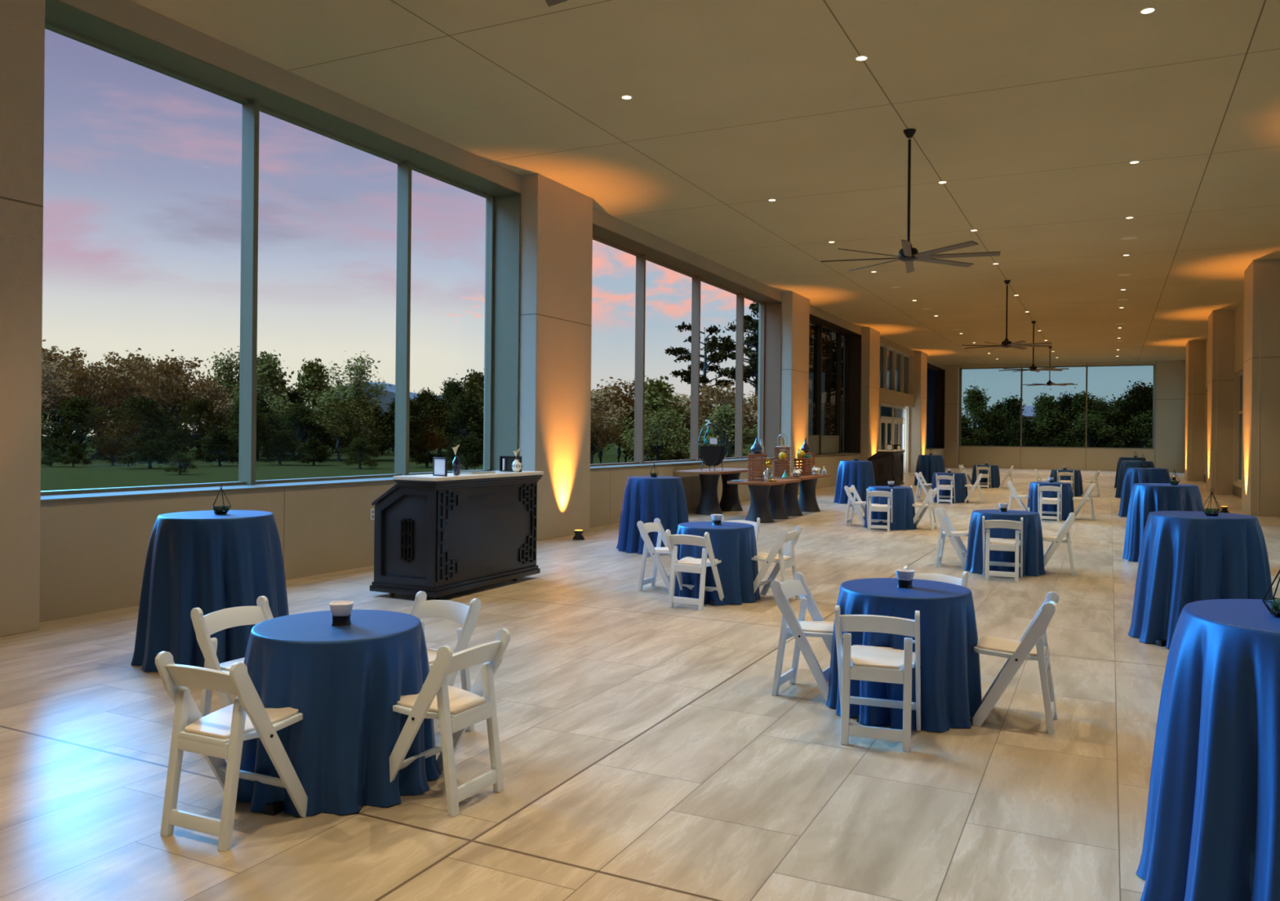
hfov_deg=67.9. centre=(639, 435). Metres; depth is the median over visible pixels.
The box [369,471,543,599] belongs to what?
bar counter
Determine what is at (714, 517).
cup
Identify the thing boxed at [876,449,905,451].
countertop
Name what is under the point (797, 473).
flower arrangement
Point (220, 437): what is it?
shrub
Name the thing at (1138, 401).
tree
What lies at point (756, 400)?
tree
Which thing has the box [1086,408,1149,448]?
tree
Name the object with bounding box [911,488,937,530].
folding chair
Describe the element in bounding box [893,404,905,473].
door
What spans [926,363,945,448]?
window
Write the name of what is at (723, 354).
pine tree
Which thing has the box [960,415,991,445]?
tree
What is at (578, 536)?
uplight
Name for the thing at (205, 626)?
folding chair
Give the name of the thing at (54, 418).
tree
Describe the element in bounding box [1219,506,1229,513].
uplight
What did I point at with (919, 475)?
folding chair
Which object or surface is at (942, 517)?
folding chair
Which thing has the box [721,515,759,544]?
folding chair
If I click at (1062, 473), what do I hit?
folding chair
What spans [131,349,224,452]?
tree
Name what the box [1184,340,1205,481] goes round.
column
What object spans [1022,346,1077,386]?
ceiling fan
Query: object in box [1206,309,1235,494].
column
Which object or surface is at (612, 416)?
tree
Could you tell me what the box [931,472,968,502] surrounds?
tablecloth
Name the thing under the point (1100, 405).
tree
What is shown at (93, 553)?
wall
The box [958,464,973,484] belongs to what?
folding chair
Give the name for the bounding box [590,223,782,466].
window
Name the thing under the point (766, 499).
display table
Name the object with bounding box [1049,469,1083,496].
tablecloth
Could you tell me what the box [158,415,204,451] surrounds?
tree
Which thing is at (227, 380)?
tree
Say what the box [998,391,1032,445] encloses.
tree
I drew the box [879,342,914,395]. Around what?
window
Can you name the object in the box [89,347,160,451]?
tree
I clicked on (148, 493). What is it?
trim
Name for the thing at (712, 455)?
basket
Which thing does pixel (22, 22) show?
column
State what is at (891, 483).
candle holder
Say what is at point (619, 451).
tree
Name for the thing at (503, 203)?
window
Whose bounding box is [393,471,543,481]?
countertop
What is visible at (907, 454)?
trim
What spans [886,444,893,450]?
sign frame
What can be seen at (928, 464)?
tablecloth
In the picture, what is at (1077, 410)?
tree
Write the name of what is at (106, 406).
tree
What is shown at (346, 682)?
tablecloth
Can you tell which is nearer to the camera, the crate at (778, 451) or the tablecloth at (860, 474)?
the crate at (778, 451)
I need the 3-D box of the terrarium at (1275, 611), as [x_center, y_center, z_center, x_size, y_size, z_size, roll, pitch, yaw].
[2.301,0.535,3.396,0.134,0.223,0.128,1,0,2]
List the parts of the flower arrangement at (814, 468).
pot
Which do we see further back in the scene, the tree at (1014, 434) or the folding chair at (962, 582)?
the tree at (1014, 434)
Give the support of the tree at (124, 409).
on the ground
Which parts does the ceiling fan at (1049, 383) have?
blade, motor, blade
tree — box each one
[40,394,132,459]
[40,407,80,451]
[40,410,60,435]
[41,339,106,453]
[41,359,82,417]
[53,355,137,454]
[71,406,120,451]
[83,393,189,455]
[88,394,188,457]
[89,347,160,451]
[106,417,122,429]
[127,357,169,453]
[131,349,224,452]
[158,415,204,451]
[160,395,238,458]
[173,377,239,454]
[191,346,269,409]
[194,399,287,457]
[217,350,304,447]
[226,395,295,458]
[270,400,333,460]
[282,386,319,455]
[284,357,350,443]
[304,395,377,461]
[306,397,395,456]
[309,351,391,416]
[361,403,389,448]
[366,397,457,457]
[375,398,422,449]
[408,397,471,455]
[412,386,442,428]
[417,373,479,456]
[428,391,484,458]
[454,405,484,455]
[458,368,484,451]
[590,407,626,464]
[591,377,652,462]
[591,381,634,463]
[593,440,611,456]
[599,399,648,462]
[608,375,715,462]
[620,404,690,461]
[664,321,744,395]
[666,392,690,458]
[666,392,713,459]
[674,374,757,440]
[680,402,757,459]
[700,302,758,399]
[720,389,757,439]
[722,303,759,387]
[733,396,757,445]
[743,386,757,419]
[748,410,757,431]
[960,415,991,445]
[961,385,1008,445]
[963,408,1011,446]
[978,400,1018,439]
[989,415,1054,446]
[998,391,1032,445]
[1013,388,1066,446]
[1027,391,1074,444]
[1028,408,1091,447]
[1053,387,1098,446]
[1053,413,1129,447]
[1084,395,1140,448]
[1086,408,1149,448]
[1106,379,1152,448]
[1106,394,1133,439]
[1107,410,1152,448]
[1137,381,1153,443]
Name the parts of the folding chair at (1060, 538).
seat frame, leg, leg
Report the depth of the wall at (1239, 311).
29.29 m
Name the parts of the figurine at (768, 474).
arm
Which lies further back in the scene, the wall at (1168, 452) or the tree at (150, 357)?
the tree at (150, 357)
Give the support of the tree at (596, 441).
on the ground
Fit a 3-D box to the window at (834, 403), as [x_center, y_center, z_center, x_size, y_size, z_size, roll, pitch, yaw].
[6.233,-1.555,32.105,0.596,4.405,7.930,1,0,26]
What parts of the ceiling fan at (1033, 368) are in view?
blade, blade, motor, blade, blade, blade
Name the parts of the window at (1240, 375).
pane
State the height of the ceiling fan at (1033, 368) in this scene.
1.735 m
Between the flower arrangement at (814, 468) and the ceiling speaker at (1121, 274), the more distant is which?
the ceiling speaker at (1121, 274)
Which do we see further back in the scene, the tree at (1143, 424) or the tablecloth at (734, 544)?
the tree at (1143, 424)
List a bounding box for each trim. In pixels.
[40,448,944,503]
[902,407,910,473]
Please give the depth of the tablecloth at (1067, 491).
19.78 m
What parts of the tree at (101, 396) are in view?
crown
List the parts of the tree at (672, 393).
crown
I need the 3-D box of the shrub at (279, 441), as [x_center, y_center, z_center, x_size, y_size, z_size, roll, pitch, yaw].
[-28.050,1.016,74.017,3.498,2.620,4.141,1,0,-19]
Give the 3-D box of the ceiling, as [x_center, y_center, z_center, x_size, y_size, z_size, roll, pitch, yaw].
[9.085,-4.198,24.027,13.500,0.400,61.700,1,0,26]
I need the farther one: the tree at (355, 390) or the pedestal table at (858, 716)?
the tree at (355, 390)
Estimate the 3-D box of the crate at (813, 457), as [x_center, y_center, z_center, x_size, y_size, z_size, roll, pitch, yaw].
[3.774,0.646,21.559,0.330,0.490,0.330,1,0,29]
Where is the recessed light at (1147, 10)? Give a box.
[1138,6,1156,13]
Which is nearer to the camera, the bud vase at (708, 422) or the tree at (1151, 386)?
the bud vase at (708, 422)
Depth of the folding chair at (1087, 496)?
19.75 m
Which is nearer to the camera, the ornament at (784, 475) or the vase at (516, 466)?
the vase at (516, 466)
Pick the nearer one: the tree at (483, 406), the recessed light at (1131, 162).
the recessed light at (1131, 162)
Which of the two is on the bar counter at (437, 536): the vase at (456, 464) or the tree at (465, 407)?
the vase at (456, 464)
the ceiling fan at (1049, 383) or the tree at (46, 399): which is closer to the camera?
the ceiling fan at (1049, 383)
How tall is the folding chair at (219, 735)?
0.760 m
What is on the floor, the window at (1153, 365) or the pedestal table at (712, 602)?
the pedestal table at (712, 602)
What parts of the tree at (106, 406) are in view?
crown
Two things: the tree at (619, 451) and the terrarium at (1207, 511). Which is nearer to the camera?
the terrarium at (1207, 511)
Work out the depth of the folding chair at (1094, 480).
27.83 m
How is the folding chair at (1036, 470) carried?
on the floor
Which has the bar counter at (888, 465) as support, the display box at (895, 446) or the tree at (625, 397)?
the display box at (895, 446)
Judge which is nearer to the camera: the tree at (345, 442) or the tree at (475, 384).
the tree at (345, 442)
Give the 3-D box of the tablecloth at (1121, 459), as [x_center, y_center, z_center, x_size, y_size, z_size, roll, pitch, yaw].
[16.935,1.294,32.727,1.059,1.066,1.095,1,0,-37]
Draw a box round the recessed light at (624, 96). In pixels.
[620,94,632,99]
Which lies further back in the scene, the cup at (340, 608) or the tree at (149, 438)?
the tree at (149, 438)
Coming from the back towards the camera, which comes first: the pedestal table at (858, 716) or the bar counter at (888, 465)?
the bar counter at (888, 465)
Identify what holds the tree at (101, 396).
on the ground
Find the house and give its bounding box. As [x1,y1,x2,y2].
[1018,405,1037,424]
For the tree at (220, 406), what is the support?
on the ground
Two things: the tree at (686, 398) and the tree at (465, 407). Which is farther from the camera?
the tree at (465, 407)
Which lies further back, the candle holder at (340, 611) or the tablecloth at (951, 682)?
the tablecloth at (951, 682)
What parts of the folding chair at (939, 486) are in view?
leg, leg, backrest, leg, leg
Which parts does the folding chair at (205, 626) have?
leg, leg, backrest, leg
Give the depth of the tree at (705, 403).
60.68 m
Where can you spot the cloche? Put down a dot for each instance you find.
(782, 439)
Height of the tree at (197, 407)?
5.945 m
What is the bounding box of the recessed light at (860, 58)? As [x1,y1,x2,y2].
[854,55,868,61]
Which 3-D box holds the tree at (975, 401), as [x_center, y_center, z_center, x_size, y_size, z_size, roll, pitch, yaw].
[29.316,-0.912,83.726,5.953,7.633,7.169,1,0,-41]
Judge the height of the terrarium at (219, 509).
0.223 m
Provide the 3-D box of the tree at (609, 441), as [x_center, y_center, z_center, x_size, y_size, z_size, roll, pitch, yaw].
[-5.856,-0.409,69.341,6.463,5.945,6.408,1,0,40]
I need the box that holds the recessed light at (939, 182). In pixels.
[937,181,947,183]
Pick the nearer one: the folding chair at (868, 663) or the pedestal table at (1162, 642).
the folding chair at (868, 663)
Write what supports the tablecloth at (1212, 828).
on the pedestal table
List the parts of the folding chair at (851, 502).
leg, backrest, leg, leg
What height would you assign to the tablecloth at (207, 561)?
1.066 m
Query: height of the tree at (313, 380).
11.783 m
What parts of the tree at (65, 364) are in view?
crown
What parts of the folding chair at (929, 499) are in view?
leg, seat frame, leg, leg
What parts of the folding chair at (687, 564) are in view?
leg, leg, backrest, seat frame, leg, leg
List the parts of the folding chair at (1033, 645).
seat frame, leg, leg, leg, backrest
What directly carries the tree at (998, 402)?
on the ground
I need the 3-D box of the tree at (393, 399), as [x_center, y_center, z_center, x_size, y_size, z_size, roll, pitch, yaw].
[-27.902,-1.304,111.043,7.085,7.184,5.883,1,0,13]
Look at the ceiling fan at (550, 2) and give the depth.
5.22 m
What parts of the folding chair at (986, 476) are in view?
backrest, leg, leg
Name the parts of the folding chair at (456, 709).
leg, seat frame, leg, leg, backrest, leg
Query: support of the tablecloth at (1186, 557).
on the pedestal table at (1162, 642)
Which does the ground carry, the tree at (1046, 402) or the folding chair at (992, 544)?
the tree at (1046, 402)
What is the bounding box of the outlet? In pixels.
[369,508,374,519]
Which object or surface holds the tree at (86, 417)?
on the ground
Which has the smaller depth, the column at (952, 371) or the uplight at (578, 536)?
the uplight at (578, 536)
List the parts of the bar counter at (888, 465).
frame, cornice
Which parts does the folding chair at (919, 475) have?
leg, leg, leg, leg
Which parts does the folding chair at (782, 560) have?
leg, seat frame, leg, backrest, leg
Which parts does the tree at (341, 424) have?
crown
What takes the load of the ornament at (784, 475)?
on the display table at (806, 502)
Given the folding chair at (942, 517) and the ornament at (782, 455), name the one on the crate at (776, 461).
the ornament at (782, 455)
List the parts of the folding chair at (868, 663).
leg, leg, backrest, seat frame, leg, leg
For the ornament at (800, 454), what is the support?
on the crate at (804, 460)
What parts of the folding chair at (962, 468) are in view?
leg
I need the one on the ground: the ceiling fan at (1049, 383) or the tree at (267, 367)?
the tree at (267, 367)
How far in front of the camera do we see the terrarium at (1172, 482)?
13.11 m
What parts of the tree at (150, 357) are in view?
crown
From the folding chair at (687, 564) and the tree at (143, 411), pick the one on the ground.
the tree at (143, 411)
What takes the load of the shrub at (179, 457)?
on the ground
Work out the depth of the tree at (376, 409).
116.86 m
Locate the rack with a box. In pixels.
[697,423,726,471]
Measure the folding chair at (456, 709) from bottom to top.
0.760 m
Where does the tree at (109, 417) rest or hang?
on the ground
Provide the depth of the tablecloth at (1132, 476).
20.43 m
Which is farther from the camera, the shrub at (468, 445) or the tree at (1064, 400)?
the tree at (1064, 400)
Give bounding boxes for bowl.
[703,438,709,444]
[804,454,811,458]
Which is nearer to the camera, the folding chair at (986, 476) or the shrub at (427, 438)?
the folding chair at (986, 476)
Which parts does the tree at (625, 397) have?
crown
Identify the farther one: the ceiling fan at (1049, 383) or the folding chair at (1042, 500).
the ceiling fan at (1049, 383)
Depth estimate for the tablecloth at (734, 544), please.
9.58 m
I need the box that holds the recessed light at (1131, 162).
[1128,160,1140,164]
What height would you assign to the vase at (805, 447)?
0.328 m
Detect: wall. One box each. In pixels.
[39,0,945,622]
[958,360,1186,472]
[1204,301,1244,488]
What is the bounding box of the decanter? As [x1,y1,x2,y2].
[760,439,764,453]
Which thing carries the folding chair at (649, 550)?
on the floor
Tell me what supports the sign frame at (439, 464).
on the bar counter at (437, 536)
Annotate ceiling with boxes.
[130,0,1279,365]
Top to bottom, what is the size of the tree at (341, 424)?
5.965 m
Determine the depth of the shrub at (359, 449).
68.23 m
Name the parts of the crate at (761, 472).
post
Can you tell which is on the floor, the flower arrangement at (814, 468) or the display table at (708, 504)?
the display table at (708, 504)
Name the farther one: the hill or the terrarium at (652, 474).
the hill
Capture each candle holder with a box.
[328,600,353,626]
[711,514,722,524]
[888,481,894,487]
[895,568,915,588]
[998,502,1008,511]
[1047,477,1053,482]
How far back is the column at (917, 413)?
45.12 m
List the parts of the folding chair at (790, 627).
leg, backrest, leg, seat frame, leg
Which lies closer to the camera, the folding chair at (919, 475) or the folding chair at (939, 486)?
the folding chair at (939, 486)
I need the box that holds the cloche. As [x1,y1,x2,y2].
[777,433,787,447]
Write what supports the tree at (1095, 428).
on the ground
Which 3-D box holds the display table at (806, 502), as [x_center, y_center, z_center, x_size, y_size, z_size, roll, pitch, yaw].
[3.432,1.298,20.973,0.940,0.820,2.350,1,0,26]
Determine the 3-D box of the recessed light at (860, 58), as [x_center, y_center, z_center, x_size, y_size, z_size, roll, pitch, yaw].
[2.377,-4.045,10.197,0.150,0.005,0.150,1,0,26]
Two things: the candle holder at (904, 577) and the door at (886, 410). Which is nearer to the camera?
the candle holder at (904, 577)
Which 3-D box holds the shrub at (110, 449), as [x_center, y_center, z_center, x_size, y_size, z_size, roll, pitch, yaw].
[-38.717,1.279,69.714,2.519,1.887,2.981,1,0,11]
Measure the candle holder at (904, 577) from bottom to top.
0.104 m
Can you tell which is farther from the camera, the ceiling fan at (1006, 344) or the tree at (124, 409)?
the tree at (124, 409)
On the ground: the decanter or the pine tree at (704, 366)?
the pine tree at (704, 366)
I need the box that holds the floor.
[0,467,1279,900]
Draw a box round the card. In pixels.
[710,438,716,444]
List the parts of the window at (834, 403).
pane, kick panel, pane, pane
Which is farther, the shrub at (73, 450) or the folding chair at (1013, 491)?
the shrub at (73, 450)
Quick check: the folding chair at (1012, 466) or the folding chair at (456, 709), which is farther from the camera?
the folding chair at (1012, 466)
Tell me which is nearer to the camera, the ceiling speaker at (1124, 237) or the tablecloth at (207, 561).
the tablecloth at (207, 561)
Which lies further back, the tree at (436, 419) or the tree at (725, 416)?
the tree at (436, 419)
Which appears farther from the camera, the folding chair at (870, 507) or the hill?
the hill
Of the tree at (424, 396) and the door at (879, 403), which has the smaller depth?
the door at (879, 403)
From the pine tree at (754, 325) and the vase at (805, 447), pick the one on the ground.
the pine tree at (754, 325)
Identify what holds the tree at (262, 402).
on the ground
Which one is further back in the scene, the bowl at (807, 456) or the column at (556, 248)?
the bowl at (807, 456)
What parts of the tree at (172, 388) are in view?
crown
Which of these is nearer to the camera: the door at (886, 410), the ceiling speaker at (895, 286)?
the ceiling speaker at (895, 286)
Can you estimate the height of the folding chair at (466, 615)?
0.760 m
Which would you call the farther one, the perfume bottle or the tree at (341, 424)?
the tree at (341, 424)
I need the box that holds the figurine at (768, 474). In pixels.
[763,456,776,482]
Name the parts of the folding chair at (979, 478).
leg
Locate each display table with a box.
[673,467,759,515]
[727,478,800,523]
[773,473,831,516]
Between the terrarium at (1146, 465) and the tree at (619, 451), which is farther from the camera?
the tree at (619, 451)
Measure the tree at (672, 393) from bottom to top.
6.118 m
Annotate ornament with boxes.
[778,452,786,460]
[782,471,788,477]
[796,450,805,457]
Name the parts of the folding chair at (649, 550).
leg, backrest, leg, seat frame, leg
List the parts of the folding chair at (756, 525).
backrest, leg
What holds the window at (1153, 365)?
in the wall at (1168, 452)
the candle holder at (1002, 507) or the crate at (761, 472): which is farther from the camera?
the crate at (761, 472)
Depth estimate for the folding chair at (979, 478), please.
24.54 m
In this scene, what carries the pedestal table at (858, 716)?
on the floor
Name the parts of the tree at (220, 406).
crown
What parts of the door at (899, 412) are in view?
pane, transom pane, pane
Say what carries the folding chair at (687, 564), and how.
on the floor
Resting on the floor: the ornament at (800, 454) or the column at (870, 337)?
the column at (870, 337)
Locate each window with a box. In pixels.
[40,0,520,495]
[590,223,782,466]
[808,313,861,454]
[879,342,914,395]
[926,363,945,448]
[959,364,1155,448]
[1237,371,1243,483]
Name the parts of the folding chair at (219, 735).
leg, leg, backrest, leg, seat frame, leg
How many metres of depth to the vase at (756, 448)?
18.59 m
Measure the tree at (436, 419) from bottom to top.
6.289 m
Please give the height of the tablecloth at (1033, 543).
0.756 m
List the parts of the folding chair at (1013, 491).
leg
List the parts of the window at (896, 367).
pane, pane, pane, pane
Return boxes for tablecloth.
[130,510,288,671]
[236,609,440,817]
[616,475,688,554]
[668,521,760,605]
[826,577,982,732]
[833,460,875,503]
[862,485,916,529]
[914,454,945,486]
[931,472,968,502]
[964,509,1045,577]
[971,464,999,488]
[1026,481,1074,519]
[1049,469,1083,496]
[1114,457,1146,488]
[1115,460,1154,497]
[1118,467,1170,516]
[1122,483,1203,562]
[1128,511,1273,648]
[1136,599,1279,900]
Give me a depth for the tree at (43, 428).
83.58 m
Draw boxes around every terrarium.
[212,484,231,514]
[649,463,658,476]
[1141,457,1147,467]
[1169,468,1180,484]
[1201,488,1220,515]
[1262,569,1279,617]
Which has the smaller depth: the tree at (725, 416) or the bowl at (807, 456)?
the bowl at (807, 456)
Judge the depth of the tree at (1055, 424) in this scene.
77.28 m
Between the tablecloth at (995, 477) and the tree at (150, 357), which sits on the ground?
the tree at (150, 357)
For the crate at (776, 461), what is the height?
0.360 m
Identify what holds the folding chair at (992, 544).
on the floor
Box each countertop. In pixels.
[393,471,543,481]
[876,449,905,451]
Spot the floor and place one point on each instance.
(648, 753)
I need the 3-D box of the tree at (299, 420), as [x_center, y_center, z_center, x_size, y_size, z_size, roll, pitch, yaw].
[-31.209,-0.443,87.349,6.420,5.450,7.600,1,0,-21]
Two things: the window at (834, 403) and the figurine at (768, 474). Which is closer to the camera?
the figurine at (768, 474)
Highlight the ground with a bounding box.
[40,435,754,491]
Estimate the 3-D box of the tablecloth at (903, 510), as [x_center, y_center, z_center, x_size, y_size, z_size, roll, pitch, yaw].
[4.658,1.343,17.709,0.980,0.756,0.966,1,0,44]
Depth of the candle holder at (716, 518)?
9.90 m
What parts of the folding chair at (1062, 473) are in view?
backrest, leg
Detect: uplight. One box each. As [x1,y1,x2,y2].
[572,529,584,540]
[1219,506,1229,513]
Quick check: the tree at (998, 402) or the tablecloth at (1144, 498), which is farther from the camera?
the tree at (998, 402)
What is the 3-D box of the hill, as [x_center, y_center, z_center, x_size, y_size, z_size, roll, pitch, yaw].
[-272.404,-26.240,1005.038,420.000,59.813,40.000,1,0,26]
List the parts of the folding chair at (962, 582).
backrest, leg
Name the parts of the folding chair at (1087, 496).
leg, leg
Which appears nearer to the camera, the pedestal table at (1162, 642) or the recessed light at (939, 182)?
the pedestal table at (1162, 642)
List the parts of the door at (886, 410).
pane, transom pane, pane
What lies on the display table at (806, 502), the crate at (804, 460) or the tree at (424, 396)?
the crate at (804, 460)
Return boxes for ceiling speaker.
[889,285,902,288]
[1117,273,1131,275]
[1120,236,1137,239]
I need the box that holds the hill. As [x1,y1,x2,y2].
[311,381,443,435]
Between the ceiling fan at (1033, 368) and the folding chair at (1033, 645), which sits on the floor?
the folding chair at (1033, 645)
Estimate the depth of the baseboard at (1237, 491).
28.73 m
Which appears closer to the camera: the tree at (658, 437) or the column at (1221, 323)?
the column at (1221, 323)
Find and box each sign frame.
[432,457,447,476]
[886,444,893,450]
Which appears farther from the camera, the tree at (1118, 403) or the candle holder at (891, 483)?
the tree at (1118, 403)
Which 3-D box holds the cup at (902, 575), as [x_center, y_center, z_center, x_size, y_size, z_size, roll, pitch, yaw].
[1.656,0.874,5.938,0.108,0.058,0.108,1,0,30]
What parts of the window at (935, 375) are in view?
pane, frame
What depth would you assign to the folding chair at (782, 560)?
9.69 m
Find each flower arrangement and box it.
[791,466,802,477]
[811,465,821,475]
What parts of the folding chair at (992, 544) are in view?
leg, leg, backrest, seat frame, leg, leg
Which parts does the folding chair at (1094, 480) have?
leg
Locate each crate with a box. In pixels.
[746,453,768,481]
[773,446,790,475]
[773,459,789,476]
[793,457,810,475]
[800,453,815,475]
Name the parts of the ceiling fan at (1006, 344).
blade, blade, motor, blade, blade, blade, blade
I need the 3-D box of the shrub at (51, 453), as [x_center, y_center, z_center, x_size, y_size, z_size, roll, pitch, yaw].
[-41.370,1.517,66.814,1.819,1.363,2.153,1,0,26]
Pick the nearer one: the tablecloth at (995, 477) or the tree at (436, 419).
the tablecloth at (995, 477)
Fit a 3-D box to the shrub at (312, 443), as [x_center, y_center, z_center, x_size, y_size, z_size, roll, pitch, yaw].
[-25.125,1.233,73.904,3.321,2.245,3.041,1,0,-38]
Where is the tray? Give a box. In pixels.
[460,471,495,474]
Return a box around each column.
[0,0,44,636]
[518,173,592,541]
[780,291,809,494]
[860,327,879,461]
[909,351,927,472]
[943,364,959,467]
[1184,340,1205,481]
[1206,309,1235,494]
[1241,258,1279,516]
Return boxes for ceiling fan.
[545,0,567,6]
[821,128,1000,273]
[961,280,1052,350]
[998,320,1069,372]
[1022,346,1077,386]
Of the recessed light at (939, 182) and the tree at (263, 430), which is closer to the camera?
the recessed light at (939, 182)
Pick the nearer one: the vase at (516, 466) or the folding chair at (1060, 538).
the vase at (516, 466)
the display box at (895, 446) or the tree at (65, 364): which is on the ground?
the tree at (65, 364)
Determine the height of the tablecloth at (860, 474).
1.066 m
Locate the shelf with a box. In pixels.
[699,444,724,444]
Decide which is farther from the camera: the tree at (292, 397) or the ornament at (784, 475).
the tree at (292, 397)
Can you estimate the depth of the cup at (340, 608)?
4.58 m
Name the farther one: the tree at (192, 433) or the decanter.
the tree at (192, 433)
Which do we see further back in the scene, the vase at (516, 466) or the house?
the house
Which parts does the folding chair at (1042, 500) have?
leg, leg, seat frame, backrest, leg, leg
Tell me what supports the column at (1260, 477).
on the floor
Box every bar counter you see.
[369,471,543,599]
[866,449,905,486]
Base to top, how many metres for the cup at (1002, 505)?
0.058 m
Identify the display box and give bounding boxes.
[499,455,521,471]
[893,444,900,449]
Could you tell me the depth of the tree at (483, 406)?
95.75 m
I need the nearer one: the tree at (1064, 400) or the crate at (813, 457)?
the crate at (813, 457)
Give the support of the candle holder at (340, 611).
on the tablecloth at (346, 682)
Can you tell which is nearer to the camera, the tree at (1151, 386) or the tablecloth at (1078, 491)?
the tablecloth at (1078, 491)
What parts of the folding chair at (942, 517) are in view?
leg, leg, backrest, leg, seat frame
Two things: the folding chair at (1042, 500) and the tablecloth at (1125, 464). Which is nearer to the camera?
the folding chair at (1042, 500)
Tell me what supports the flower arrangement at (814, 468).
on the display table at (806, 502)
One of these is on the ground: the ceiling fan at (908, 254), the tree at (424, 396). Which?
the tree at (424, 396)
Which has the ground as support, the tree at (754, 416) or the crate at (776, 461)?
the tree at (754, 416)
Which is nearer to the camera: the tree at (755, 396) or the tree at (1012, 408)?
the tree at (755, 396)
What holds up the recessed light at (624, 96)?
in the ceiling
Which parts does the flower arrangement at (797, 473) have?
pot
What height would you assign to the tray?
0.020 m
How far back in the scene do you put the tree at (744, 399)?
65.33 m
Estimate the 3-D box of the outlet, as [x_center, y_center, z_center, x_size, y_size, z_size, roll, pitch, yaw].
[-3.382,1.001,12.022,0.016,0.140,0.080,1,0,26]
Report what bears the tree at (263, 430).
on the ground
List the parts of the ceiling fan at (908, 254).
blade, blade, blade, blade, motor, blade, blade, blade, blade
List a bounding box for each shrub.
[40,447,67,466]
[48,444,91,466]
[88,440,125,465]
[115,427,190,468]
[162,452,197,474]
[190,431,239,466]
[256,431,302,465]
[297,438,333,465]
[337,436,382,468]
[408,431,450,467]
[439,435,483,471]
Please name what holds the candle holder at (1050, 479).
on the tablecloth at (1067, 491)
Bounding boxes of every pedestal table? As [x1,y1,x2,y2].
[710,600,715,605]
[856,714,973,726]
[1155,639,1166,646]
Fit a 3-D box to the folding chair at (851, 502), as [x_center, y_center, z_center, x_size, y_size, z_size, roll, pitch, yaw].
[4.172,1.339,18.068,0.464,0.760,0.458,1,0,29]
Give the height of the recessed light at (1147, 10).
0.005 m
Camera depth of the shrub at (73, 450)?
66.18 m
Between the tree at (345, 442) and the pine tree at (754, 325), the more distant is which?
the tree at (345, 442)
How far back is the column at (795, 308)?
27.01 m
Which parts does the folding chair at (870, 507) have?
leg, leg, backrest, seat frame, leg, leg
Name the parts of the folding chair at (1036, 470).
leg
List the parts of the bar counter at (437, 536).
sloped rail, frame, cornice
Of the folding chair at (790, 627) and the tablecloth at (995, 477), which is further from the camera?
the tablecloth at (995, 477)
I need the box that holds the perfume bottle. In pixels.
[822,466,826,475]
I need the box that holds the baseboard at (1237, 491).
[1204,474,1241,498]
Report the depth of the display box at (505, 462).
11.02 m
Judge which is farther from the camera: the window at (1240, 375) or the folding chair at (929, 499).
the window at (1240, 375)
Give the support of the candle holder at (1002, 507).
on the tablecloth at (1033, 543)
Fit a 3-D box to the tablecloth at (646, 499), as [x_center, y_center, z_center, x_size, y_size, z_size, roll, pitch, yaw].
[0.204,1.148,13.928,1.121,1.066,1.091,1,0,19]
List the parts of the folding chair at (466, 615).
leg, leg, backrest, leg, leg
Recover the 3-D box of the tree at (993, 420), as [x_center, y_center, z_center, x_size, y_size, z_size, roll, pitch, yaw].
[29.958,0.329,80.964,6.790,5.163,5.638,1,0,-40]
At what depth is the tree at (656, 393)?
60.09 m
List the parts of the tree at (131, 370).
crown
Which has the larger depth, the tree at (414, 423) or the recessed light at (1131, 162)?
the tree at (414, 423)
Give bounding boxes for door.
[878,403,879,449]
[879,403,893,449]
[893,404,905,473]
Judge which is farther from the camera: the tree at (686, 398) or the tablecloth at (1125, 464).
the tree at (686, 398)
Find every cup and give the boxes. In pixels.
[328,600,353,616]
[711,514,722,520]
[895,568,915,581]
[998,502,1008,508]
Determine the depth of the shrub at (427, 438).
72.20 m
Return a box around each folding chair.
[155,651,308,851]
[191,595,273,717]
[389,628,510,817]
[409,591,480,736]
[636,518,671,592]
[665,529,724,611]
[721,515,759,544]
[751,525,801,600]
[770,572,834,702]
[834,605,920,751]
[844,484,866,526]
[866,488,893,532]
[903,565,968,587]
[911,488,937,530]
[915,471,932,501]
[933,506,968,567]
[935,473,955,504]
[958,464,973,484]
[964,473,982,503]
[973,591,1058,734]
[976,465,991,488]
[982,515,1022,582]
[998,465,1013,488]
[1007,480,1029,511]
[1035,469,1048,481]
[1037,484,1062,522]
[1042,512,1075,576]
[1057,471,1074,496]
[1072,483,1095,520]
[1081,471,1100,497]
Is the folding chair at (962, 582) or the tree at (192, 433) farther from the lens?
the tree at (192, 433)
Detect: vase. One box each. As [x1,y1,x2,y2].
[452,444,461,475]
[511,448,522,471]
[705,419,711,432]
[750,436,762,453]
[800,438,809,453]
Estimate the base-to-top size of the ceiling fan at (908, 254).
1.735 m
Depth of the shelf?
20.23 m
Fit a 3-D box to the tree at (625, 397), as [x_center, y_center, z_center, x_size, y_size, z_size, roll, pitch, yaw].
[-0.707,-0.822,65.859,6.200,6.894,6.095,1,0,-7]
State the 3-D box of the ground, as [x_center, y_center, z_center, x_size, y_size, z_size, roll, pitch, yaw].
[79.773,3.557,161.345,640.000,0.500,480.000,1,0,26]

